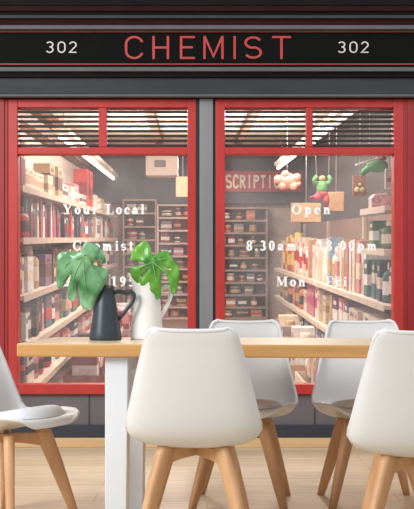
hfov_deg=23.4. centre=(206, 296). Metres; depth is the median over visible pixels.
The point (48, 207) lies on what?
box file
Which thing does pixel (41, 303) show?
box file
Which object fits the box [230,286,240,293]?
jar
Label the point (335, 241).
carton
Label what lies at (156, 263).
monstera cutting
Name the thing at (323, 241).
carton
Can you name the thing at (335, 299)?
carton
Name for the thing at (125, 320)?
carton
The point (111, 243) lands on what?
carton
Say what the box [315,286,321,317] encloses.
carton
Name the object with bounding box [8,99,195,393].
window
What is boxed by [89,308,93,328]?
carton
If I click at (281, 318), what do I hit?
carton
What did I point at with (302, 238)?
carton
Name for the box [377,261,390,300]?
carton
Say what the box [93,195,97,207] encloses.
carton
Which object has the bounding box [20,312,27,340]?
box file
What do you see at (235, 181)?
wall sign
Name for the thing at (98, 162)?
ceiling light
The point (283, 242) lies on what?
box file
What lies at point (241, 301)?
carton
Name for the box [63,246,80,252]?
carton
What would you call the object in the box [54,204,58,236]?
box file
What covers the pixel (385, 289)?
bottle
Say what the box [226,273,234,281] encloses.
jar
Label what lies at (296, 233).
carton
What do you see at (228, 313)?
jar
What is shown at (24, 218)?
bottle
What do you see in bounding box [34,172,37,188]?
carton
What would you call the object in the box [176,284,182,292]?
bottle
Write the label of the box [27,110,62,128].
trim
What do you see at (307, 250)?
carton
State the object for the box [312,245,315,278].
box file
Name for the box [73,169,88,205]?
carton
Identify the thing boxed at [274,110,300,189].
hanging ornament
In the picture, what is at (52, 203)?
box file
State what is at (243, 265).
bottle
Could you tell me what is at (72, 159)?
trim
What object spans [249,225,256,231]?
carton
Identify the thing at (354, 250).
box file
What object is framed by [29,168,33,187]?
carton
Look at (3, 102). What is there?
trim
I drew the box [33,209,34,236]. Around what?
carton
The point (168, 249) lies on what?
carton
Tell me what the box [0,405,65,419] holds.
seat cushion
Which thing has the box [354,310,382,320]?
carton
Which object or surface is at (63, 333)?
carton
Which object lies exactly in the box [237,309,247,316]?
carton
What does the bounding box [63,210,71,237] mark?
box file
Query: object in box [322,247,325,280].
box file
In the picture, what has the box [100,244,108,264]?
carton
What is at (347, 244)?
box file
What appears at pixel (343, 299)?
carton
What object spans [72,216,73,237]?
carton
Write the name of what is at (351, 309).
carton
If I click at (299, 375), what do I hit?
crate
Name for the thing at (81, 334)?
carton
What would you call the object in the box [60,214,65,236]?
box file
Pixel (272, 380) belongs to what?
dining chair
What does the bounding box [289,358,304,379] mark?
crate
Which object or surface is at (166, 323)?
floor
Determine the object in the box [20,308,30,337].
carton
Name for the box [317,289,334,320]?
carton
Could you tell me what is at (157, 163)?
grille
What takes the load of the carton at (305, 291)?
in the shelving unit at (352, 228)
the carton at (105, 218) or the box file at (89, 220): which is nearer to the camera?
the box file at (89, 220)
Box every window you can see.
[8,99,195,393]
[215,99,403,393]
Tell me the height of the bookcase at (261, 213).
1.721 m
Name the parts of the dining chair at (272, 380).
leg, leg, leg, leg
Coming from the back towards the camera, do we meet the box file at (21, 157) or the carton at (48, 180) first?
the carton at (48, 180)
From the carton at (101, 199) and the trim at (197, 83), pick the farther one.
the carton at (101, 199)
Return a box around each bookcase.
[122,199,156,308]
[157,204,187,318]
[225,207,267,318]
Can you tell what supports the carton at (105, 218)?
in the shelving unit at (109, 266)
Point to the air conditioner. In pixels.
(156, 166)
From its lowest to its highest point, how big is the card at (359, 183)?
0.962 m
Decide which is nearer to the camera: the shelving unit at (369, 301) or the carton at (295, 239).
the shelving unit at (369, 301)
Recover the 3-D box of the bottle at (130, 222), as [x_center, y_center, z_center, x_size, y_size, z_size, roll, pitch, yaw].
[-1.171,-1.159,15.277,0.097,0.148,0.139,0,0,15]
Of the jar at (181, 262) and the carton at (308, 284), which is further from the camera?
the jar at (181, 262)
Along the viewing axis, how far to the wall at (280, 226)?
15.52 m
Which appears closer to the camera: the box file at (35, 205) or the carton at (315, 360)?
the box file at (35, 205)
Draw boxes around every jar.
[20,357,25,382]
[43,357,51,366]
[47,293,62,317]
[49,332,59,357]
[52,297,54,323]
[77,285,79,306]
[127,231,136,238]
[161,210,171,216]
[161,273,167,280]
[161,297,171,305]
[170,310,179,316]
[174,236,179,241]
[175,259,184,267]
[225,213,229,219]
[225,310,231,316]
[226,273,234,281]
[228,250,234,256]
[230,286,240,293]
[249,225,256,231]
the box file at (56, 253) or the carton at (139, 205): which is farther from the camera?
the carton at (139, 205)
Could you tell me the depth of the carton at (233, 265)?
15.28 m
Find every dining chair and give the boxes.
[0,347,79,508]
[125,326,262,508]
[188,319,297,508]
[311,319,413,508]
[346,328,413,508]
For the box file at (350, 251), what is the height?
0.380 m
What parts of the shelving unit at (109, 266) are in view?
shelf, shelf, shelf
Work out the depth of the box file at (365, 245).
7.69 m
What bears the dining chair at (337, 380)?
on the floor at (36, 487)
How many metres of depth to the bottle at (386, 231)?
6.67 m
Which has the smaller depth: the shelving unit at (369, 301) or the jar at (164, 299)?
the shelving unit at (369, 301)
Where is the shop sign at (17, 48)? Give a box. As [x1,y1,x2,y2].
[0,31,413,66]
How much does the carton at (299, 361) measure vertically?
0.340 m
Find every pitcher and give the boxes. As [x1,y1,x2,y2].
[89,285,135,340]
[128,273,172,339]
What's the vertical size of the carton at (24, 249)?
0.313 m
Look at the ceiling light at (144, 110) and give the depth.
10.87 m
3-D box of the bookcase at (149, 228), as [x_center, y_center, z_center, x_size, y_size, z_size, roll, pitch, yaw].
[-1.027,-0.581,15.358,0.516,1.845,0.407,0,0,-1]
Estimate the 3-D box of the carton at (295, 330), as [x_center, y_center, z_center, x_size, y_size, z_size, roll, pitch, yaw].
[0.886,0.478,9.241,0.203,0.419,0.194,0,0,-1]
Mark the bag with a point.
(375, 200)
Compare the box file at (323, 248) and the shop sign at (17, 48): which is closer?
the shop sign at (17, 48)
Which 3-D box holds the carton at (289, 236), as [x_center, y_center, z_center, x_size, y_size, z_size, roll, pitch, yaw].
[1.153,-0.597,13.622,0.169,0.458,0.212,0,0,18]
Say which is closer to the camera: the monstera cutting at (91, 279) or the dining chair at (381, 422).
the dining chair at (381, 422)
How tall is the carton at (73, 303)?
0.218 m
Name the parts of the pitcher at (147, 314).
handle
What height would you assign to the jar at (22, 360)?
0.221 m
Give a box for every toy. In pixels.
[309,110,332,206]
[355,110,387,175]
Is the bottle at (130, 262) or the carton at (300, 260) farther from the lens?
the bottle at (130, 262)
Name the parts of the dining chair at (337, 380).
leg, leg, leg, leg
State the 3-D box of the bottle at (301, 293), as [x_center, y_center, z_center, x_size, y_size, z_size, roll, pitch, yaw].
[1.175,-0.011,11.699,0.193,0.309,0.214,0,0,-1]
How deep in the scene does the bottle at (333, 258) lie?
9.06 m
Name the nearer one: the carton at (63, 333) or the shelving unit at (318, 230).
the carton at (63, 333)
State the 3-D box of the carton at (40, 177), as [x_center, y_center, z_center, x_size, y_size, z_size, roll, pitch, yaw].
[-1.354,-0.867,7.651,0.168,0.164,0.246,0,0,2]
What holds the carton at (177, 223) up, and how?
on the bookcase at (183, 233)
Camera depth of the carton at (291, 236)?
13.36 m
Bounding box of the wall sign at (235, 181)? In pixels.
[225,171,301,191]
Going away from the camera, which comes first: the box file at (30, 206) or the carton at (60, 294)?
the box file at (30, 206)
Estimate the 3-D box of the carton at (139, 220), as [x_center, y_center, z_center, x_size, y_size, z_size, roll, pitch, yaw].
[-1.024,-1.155,15.279,0.110,0.140,0.147,0,0,-1]
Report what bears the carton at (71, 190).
in the shelving unit at (80, 310)
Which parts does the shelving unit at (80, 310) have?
panel, shelf, shelf, shelf, shelf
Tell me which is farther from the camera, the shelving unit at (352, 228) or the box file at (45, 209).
the shelving unit at (352, 228)
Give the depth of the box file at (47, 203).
8.14 m
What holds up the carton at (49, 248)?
in the shelving unit at (80, 310)
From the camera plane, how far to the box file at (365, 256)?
7.54 m
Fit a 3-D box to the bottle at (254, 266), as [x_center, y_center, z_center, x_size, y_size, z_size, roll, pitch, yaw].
[0.739,-0.481,15.353,0.097,0.114,0.138,0,0,15]
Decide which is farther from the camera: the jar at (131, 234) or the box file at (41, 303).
the jar at (131, 234)
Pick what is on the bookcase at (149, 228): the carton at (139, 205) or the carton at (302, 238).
the carton at (139, 205)
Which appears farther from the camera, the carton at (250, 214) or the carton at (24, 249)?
the carton at (250, 214)
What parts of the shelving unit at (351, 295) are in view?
shelf, shelf, post, panel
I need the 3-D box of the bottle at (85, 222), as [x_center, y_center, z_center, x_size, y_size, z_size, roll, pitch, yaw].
[-1.425,-0.781,11.130,0.200,0.249,0.211,0,0,-1]
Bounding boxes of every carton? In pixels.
[20,252,21,293]
[20,297,39,331]
[20,303,38,335]
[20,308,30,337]
[24,257,33,291]
[24,357,33,382]
[25,167,28,185]
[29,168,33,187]
[33,163,54,194]
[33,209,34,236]
[33,254,51,285]
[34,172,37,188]
[37,173,43,190]
[39,295,51,327]
[44,175,52,193]
[45,294,58,320]
[47,247,57,250]
[50,291,68,316]
[55,166,62,196]
[57,330,66,336]
[60,325,69,336]
[63,183,78,202]
[63,184,67,198]
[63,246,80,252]
[66,319,77,336]
[68,186,74,200]
[71,297,76,311]
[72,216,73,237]
[72,357,98,374]
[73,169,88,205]
[76,314,85,332]
[77,332,102,374]
[80,194,85,204]
[81,217,83,237]
[82,310,88,330]
[89,171,92,206]
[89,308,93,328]
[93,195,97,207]
[97,219,99,237]
[98,242,112,263]
[99,198,103,210]
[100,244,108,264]
[103,217,107,237]
[105,221,106,237]
[107,218,112,237]
[117,303,130,329]
[118,311,121,333]
[122,311,128,329]
[127,204,136,211]
[127,242,134,251]
[136,217,143,225]
[138,204,146,211]
[161,221,171,229]
[161,233,169,241]
[161,247,170,254]
[174,220,180,229]
[174,248,182,254]
[177,299,185,305]
[182,272,187,280]
[226,298,234,305]
[228,236,234,243]
[230,262,237,268]
[234,224,242,231]
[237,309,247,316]
[238,298,246,305]
[239,249,249,256]
[244,285,252,293]
[246,210,254,219]
[246,273,253,281]
[250,309,261,316]
[278,315,297,326]
[280,278,282,296]
[281,325,300,337]
[284,283,287,300]
[285,236,289,269]
[287,235,294,269]
[288,238,293,270]
[288,279,298,302]
[291,232,299,271]
[291,326,314,364]
[294,238,297,272]
[294,281,298,305]
[294,333,310,364]
[296,358,306,364]
[297,237,310,273]
[297,282,305,306]
[302,238,302,274]
[303,238,316,275]
[304,290,306,310]
[305,360,306,382]
[306,250,307,276]
[307,283,309,313]
[307,358,312,382]
[310,284,314,316]
[311,362,312,382]
[313,358,318,382]
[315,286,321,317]
[316,239,326,279]
[322,295,329,322]
[324,238,327,281]
[327,237,343,284]
[332,296,342,319]
[335,247,339,286]
[338,297,348,319]
[343,299,353,319]
[344,301,370,319]
[349,307,374,320]
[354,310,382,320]
[356,241,368,292]
[363,259,387,295]
[363,312,389,320]
[368,316,390,320]
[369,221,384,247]
[371,260,390,298]
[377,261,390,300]
[379,221,386,247]
[389,262,390,302]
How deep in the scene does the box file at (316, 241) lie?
10.39 m
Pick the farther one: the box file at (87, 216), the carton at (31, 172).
the box file at (87, 216)
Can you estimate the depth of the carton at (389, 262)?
6.60 m
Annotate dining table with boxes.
[17,337,371,508]
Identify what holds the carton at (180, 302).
on the bookcase at (183, 233)
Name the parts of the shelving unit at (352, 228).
shelf, shelf, post, panel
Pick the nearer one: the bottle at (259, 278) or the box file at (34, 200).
the box file at (34, 200)
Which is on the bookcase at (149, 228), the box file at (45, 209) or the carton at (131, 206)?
the carton at (131, 206)
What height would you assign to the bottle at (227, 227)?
0.150 m
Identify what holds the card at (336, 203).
hanging from the ceiling
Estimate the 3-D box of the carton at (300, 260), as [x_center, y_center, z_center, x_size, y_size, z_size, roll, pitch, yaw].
[1.160,-0.468,11.745,0.149,0.420,0.198,0,0,-1]
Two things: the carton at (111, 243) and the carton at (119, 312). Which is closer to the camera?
the carton at (119, 312)
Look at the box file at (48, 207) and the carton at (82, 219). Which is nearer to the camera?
the box file at (48, 207)
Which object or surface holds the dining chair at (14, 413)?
on the floor at (36, 487)
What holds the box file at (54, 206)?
in the shelving unit at (80, 310)
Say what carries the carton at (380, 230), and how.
on the shelving unit at (369, 301)
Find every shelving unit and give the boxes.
[20,185,63,382]
[20,198,87,363]
[50,206,104,331]
[73,211,117,289]
[274,222,326,320]
[292,217,362,327]
[318,214,390,331]
[359,205,390,311]
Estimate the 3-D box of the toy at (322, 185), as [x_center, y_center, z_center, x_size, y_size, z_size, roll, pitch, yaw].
[0.983,-1.298,8.681,0.210,1.033,0.114,0,0,-5]
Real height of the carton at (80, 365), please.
0.340 m
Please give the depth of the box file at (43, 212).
7.63 m
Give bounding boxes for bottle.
[20,206,28,236]
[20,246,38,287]
[34,357,38,378]
[38,357,43,373]
[59,210,67,237]
[84,221,87,237]
[108,272,112,285]
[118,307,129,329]
[127,216,133,225]
[127,256,133,265]
[139,231,144,238]
[175,208,180,216]
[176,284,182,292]
[183,207,187,216]
[225,223,230,231]
[236,213,241,219]
[238,237,243,243]
[239,273,244,281]
[240,262,246,268]
[250,236,255,243]
[251,297,256,305]
[252,262,257,268]
[254,247,260,256]
[257,275,262,281]
[283,237,288,268]
[285,320,294,324]
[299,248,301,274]
[299,283,306,308]
[332,243,339,285]
[381,221,390,248]
[382,262,388,301]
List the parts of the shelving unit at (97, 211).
panel, shelf, shelf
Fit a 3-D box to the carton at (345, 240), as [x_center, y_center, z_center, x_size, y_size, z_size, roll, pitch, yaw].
[1.264,-0.287,8.565,0.201,0.429,0.118,0,0,-1]
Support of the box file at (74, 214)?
on the shelving unit at (80, 310)
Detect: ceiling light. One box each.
[51,110,118,179]
[274,110,356,169]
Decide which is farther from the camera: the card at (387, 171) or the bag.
the bag
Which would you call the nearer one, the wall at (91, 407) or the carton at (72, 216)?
the wall at (91, 407)
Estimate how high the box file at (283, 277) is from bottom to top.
0.298 m
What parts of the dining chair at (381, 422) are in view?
leg, leg, cross rail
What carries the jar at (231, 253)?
on the bookcase at (261, 213)
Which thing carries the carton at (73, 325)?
in the shelving unit at (80, 310)
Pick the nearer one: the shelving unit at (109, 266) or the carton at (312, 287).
the carton at (312, 287)
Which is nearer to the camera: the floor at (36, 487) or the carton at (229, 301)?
the floor at (36, 487)
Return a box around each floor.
[0,448,413,508]
[47,318,294,382]
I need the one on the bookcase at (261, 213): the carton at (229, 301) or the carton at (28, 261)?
the carton at (229, 301)
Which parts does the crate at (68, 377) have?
panel, panel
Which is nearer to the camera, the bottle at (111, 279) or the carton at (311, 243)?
the carton at (311, 243)
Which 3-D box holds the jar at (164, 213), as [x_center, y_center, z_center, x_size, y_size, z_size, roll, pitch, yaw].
[-0.618,-1.273,15.280,0.166,0.105,0.140,0,0,-1]
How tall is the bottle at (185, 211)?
0.155 m
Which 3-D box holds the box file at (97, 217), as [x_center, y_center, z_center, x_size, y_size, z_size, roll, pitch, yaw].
[-1.452,-0.908,12.924,0.201,0.289,0.141,0,0,-1]
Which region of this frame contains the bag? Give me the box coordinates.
[369,193,389,207]
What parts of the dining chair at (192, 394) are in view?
leg, leg, cross rail, cross rail, leg, leg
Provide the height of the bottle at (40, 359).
0.228 m
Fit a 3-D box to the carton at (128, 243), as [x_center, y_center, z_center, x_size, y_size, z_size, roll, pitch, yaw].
[-1.160,-0.762,15.299,0.125,0.165,0.149,0,0,-1]
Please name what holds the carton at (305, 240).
in the shelving unit at (352, 228)
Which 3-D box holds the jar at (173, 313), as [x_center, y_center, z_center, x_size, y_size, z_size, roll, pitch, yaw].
[-0.496,0.251,15.372,0.148,0.104,0.140,0,0,-1]
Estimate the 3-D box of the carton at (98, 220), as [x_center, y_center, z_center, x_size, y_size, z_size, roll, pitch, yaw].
[-1.436,-0.851,12.411,0.188,0.246,0.316,0,0,-1]
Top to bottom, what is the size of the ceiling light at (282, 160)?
0.755 m
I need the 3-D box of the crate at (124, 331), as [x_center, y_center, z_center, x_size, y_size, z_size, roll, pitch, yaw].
[-1.056,0.441,12.462,0.344,0.180,0.846,0,0,-1]
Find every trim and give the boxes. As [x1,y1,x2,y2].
[0,0,413,99]
[0,99,7,363]
[20,118,92,171]
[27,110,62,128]
[84,141,187,147]
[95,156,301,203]
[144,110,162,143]
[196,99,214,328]
[235,110,261,143]
[404,99,413,330]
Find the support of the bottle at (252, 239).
on the bookcase at (261, 213)
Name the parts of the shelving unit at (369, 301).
shelf, shelf, shelf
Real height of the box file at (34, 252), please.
0.264 m
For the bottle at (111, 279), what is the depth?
14.56 m
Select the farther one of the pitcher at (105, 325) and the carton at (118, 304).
the carton at (118, 304)
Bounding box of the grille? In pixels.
[154,160,165,166]
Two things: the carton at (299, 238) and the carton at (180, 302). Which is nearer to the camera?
the carton at (299, 238)
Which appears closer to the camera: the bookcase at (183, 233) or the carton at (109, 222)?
the carton at (109, 222)
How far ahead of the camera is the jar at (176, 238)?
15.25 m
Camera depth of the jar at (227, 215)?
15.24 m
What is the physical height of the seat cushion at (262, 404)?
0.107 m
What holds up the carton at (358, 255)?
in the shelving unit at (351, 295)
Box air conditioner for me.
[146,156,177,177]
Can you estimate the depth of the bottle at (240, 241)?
15.27 m
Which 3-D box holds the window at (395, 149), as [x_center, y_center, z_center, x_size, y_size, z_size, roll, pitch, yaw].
[0.638,-0.317,6.250,1.171,1.838,0.120,0,0,0]
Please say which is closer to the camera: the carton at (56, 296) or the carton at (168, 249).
the carton at (56, 296)
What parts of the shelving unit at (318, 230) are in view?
shelf, shelf, post, panel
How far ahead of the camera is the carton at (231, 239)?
15.25 m
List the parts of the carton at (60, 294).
lid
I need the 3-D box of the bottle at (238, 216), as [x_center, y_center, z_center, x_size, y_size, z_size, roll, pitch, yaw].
[0.492,-1.236,15.304,0.097,0.112,0.138,0,0,15]
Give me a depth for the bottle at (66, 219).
9.29 m
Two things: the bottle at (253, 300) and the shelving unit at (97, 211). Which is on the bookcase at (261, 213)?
the bottle at (253, 300)
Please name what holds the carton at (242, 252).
on the bookcase at (261, 213)
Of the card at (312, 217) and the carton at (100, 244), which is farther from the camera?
the carton at (100, 244)
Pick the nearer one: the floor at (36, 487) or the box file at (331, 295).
the floor at (36, 487)
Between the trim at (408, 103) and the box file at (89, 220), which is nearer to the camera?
the trim at (408, 103)
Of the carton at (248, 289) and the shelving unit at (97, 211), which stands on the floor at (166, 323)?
the shelving unit at (97, 211)
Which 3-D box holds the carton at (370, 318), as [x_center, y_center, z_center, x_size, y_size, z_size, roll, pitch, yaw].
[1.262,0.274,7.210,0.152,0.275,0.263,0,0,-4]
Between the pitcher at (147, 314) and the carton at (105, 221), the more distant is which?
the carton at (105, 221)
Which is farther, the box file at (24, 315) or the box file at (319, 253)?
the box file at (319, 253)
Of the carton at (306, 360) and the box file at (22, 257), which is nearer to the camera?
the box file at (22, 257)
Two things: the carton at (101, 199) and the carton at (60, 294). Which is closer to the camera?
the carton at (60, 294)
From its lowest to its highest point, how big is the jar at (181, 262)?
0.147 m
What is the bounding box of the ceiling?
[49,110,358,143]
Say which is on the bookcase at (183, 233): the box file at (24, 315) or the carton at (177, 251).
the carton at (177, 251)
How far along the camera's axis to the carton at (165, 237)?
15.23 m
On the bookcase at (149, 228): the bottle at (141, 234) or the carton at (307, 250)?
the bottle at (141, 234)
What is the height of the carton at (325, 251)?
0.440 m
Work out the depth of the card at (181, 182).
12.97 m
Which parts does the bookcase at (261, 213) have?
shelf, shelf, shelf, shelf, shelf, shelf, shelf, shelf, shelf, shelf, panel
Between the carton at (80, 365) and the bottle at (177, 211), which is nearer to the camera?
the carton at (80, 365)
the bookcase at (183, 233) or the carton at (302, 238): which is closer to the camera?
the carton at (302, 238)
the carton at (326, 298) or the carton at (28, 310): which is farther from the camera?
the carton at (326, 298)
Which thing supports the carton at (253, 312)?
on the bookcase at (261, 213)
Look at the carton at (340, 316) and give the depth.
8.77 m
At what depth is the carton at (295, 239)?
12.16 m
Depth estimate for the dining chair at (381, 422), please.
3.39 m
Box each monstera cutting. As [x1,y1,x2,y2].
[56,242,107,309]
[130,241,179,299]
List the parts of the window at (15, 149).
sill, head rail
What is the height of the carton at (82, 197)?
0.148 m
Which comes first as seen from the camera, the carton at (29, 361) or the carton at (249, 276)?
the carton at (29, 361)
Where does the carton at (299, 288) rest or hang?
on the shelving unit at (352, 228)
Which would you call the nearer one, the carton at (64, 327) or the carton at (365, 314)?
the carton at (365, 314)
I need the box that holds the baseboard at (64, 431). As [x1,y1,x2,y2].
[11,425,356,447]
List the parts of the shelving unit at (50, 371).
shelf, shelf, shelf, shelf, shelf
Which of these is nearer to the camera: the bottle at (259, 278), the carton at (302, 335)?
the carton at (302, 335)
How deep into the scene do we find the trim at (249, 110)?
11.07 m
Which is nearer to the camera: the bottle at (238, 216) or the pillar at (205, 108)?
the pillar at (205, 108)
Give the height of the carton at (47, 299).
0.263 m
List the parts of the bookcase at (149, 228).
panel, shelf, shelf, shelf, shelf, shelf, panel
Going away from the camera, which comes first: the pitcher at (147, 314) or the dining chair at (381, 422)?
the dining chair at (381, 422)
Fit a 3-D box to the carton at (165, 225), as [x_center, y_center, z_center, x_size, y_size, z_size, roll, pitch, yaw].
[-0.621,-1.095,15.290,0.163,0.139,0.147,0,0,-1]
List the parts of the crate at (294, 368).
panel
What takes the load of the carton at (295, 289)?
in the shelving unit at (318, 230)
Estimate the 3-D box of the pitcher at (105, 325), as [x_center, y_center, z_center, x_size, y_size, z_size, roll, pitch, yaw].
[-0.410,0.059,4.209,0.180,0.246,0.137,0,0,31]
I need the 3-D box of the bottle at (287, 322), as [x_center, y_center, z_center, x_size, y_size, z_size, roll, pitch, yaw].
[0.864,0.430,10.410,0.200,0.376,0.179,0,0,-1]
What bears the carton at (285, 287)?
in the shelving unit at (318, 230)
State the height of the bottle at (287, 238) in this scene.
0.451 m
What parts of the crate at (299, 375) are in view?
panel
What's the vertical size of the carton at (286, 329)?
0.340 m
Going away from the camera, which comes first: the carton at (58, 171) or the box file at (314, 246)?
the carton at (58, 171)
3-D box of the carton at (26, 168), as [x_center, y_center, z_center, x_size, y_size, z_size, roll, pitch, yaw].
[-1.314,-0.821,6.868,0.140,0.164,0.246,0,0,1]
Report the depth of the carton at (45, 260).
7.70 m
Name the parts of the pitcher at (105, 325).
handle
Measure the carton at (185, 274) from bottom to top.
0.145 m
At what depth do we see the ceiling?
11.47 m
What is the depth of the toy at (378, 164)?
7.41 m
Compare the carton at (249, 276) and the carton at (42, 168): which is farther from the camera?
the carton at (249, 276)
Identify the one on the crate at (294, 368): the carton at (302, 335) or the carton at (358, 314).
the carton at (302, 335)
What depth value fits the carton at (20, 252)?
6.58 m
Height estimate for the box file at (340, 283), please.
0.356 m
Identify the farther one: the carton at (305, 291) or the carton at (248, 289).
the carton at (248, 289)
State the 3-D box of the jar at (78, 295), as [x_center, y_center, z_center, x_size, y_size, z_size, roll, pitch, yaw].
[-1.402,-0.011,10.254,0.200,0.229,0.192,0,0,-1]
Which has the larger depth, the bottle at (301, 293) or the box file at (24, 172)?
the bottle at (301, 293)
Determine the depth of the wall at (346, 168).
11.04 m
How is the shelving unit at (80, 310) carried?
on the floor at (166, 323)
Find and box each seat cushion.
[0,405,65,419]
[256,399,281,408]
[332,399,354,408]
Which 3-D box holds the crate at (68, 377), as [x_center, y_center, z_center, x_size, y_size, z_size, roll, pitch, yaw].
[-1.000,0.675,8.495,0.344,0.180,0.846,0,0,-1]
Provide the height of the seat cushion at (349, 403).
0.107 m
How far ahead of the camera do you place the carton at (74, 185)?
9.84 m
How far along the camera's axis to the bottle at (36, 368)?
7.32 m
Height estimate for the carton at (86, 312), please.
0.238 m
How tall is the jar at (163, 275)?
0.115 m
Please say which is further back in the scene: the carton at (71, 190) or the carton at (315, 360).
the carton at (71, 190)
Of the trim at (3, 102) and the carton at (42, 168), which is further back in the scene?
the carton at (42, 168)
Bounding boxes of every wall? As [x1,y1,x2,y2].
[20,110,88,182]
[20,394,336,424]
[89,163,300,317]
[301,110,390,232]
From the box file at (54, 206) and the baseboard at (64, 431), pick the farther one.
the box file at (54, 206)
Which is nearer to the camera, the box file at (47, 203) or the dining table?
the dining table
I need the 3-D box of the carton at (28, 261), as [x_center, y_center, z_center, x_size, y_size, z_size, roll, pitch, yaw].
[-1.309,-0.159,6.934,0.178,0.250,0.229,0,0,1]
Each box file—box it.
[20,142,22,184]
[20,197,32,236]
[20,198,27,214]
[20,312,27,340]
[22,257,23,292]
[23,142,25,184]
[32,198,42,236]
[32,203,38,236]
[33,251,54,283]
[40,302,43,330]
[42,205,44,236]
[44,208,46,236]
[46,202,51,236]
[46,205,50,236]
[52,203,53,236]
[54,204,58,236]
[54,206,55,236]
[54,251,62,280]
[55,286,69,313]
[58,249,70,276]
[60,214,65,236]
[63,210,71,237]
[72,212,80,237]
[74,217,77,237]
[83,215,95,237]
[88,219,91,237]
[96,216,102,237]
[282,241,285,267]
[283,277,294,297]
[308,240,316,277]
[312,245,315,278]
[315,241,316,278]
[317,246,325,280]
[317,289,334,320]
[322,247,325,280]
[330,294,340,320]
[339,249,341,287]
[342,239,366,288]
[345,243,351,289]
[349,245,351,290]
[352,240,368,291]
[361,244,367,293]
[363,254,390,293]
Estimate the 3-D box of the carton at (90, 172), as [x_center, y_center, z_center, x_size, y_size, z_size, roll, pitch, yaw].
[-1.405,-1.227,11.458,0.169,0.436,0.312,0,0,-1]
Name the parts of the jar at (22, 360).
lid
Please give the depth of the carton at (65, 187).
9.15 m
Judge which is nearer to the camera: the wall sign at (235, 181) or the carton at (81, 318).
the carton at (81, 318)
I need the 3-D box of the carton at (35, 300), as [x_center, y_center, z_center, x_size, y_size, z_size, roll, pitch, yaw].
[-1.333,0.135,7.460,0.153,0.269,0.203,0,0,-1]
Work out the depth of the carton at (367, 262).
7.39 m
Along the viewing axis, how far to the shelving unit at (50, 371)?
7.42 m
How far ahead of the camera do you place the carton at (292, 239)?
13.11 m
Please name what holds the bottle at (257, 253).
on the bookcase at (261, 213)
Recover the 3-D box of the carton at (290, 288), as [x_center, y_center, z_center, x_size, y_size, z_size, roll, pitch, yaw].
[1.129,-0.078,12.892,0.145,0.312,0.362,0,0,-1]
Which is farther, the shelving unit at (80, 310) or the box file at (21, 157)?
the shelving unit at (80, 310)
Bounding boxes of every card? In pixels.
[176,177,187,196]
[291,156,320,221]
[328,128,343,210]
[352,110,366,195]
[385,110,390,188]
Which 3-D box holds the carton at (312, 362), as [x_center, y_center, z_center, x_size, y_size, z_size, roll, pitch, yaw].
[0.913,0.584,7.806,0.200,0.376,0.179,0,0,-1]
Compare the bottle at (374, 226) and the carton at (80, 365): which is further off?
the carton at (80, 365)
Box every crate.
[63,363,104,382]
[123,330,130,336]
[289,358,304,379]
[295,371,305,382]
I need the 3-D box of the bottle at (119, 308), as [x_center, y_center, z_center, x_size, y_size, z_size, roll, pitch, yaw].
[-1.054,0.316,12.357,0.200,0.376,0.179,0,0,-1]
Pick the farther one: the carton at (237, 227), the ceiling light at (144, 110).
the carton at (237, 227)
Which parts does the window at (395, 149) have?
sill, head rail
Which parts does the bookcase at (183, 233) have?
panel, shelf, shelf, shelf, shelf, shelf, shelf, shelf, shelf, shelf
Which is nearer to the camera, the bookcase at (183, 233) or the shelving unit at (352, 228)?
the shelving unit at (352, 228)
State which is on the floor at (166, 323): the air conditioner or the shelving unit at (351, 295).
the shelving unit at (351, 295)
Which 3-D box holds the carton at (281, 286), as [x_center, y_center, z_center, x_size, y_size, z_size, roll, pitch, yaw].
[1.155,-0.136,14.181,0.201,0.276,0.359,0,0,-1]
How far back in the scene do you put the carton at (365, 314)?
7.53 m
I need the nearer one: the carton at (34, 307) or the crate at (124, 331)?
the carton at (34, 307)
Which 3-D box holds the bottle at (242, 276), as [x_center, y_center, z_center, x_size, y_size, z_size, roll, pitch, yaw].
[0.538,-0.299,15.360,0.097,0.129,0.138,0,0,15]
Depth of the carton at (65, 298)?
8.91 m
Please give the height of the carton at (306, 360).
0.336 m
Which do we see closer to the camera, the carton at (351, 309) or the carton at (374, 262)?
the carton at (374, 262)
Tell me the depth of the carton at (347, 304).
8.22 m
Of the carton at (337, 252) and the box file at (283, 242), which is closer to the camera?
the carton at (337, 252)
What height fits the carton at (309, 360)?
0.419 m
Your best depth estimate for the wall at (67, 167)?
11.23 m
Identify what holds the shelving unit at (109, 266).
on the floor at (166, 323)
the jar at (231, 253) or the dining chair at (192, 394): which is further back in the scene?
the jar at (231, 253)

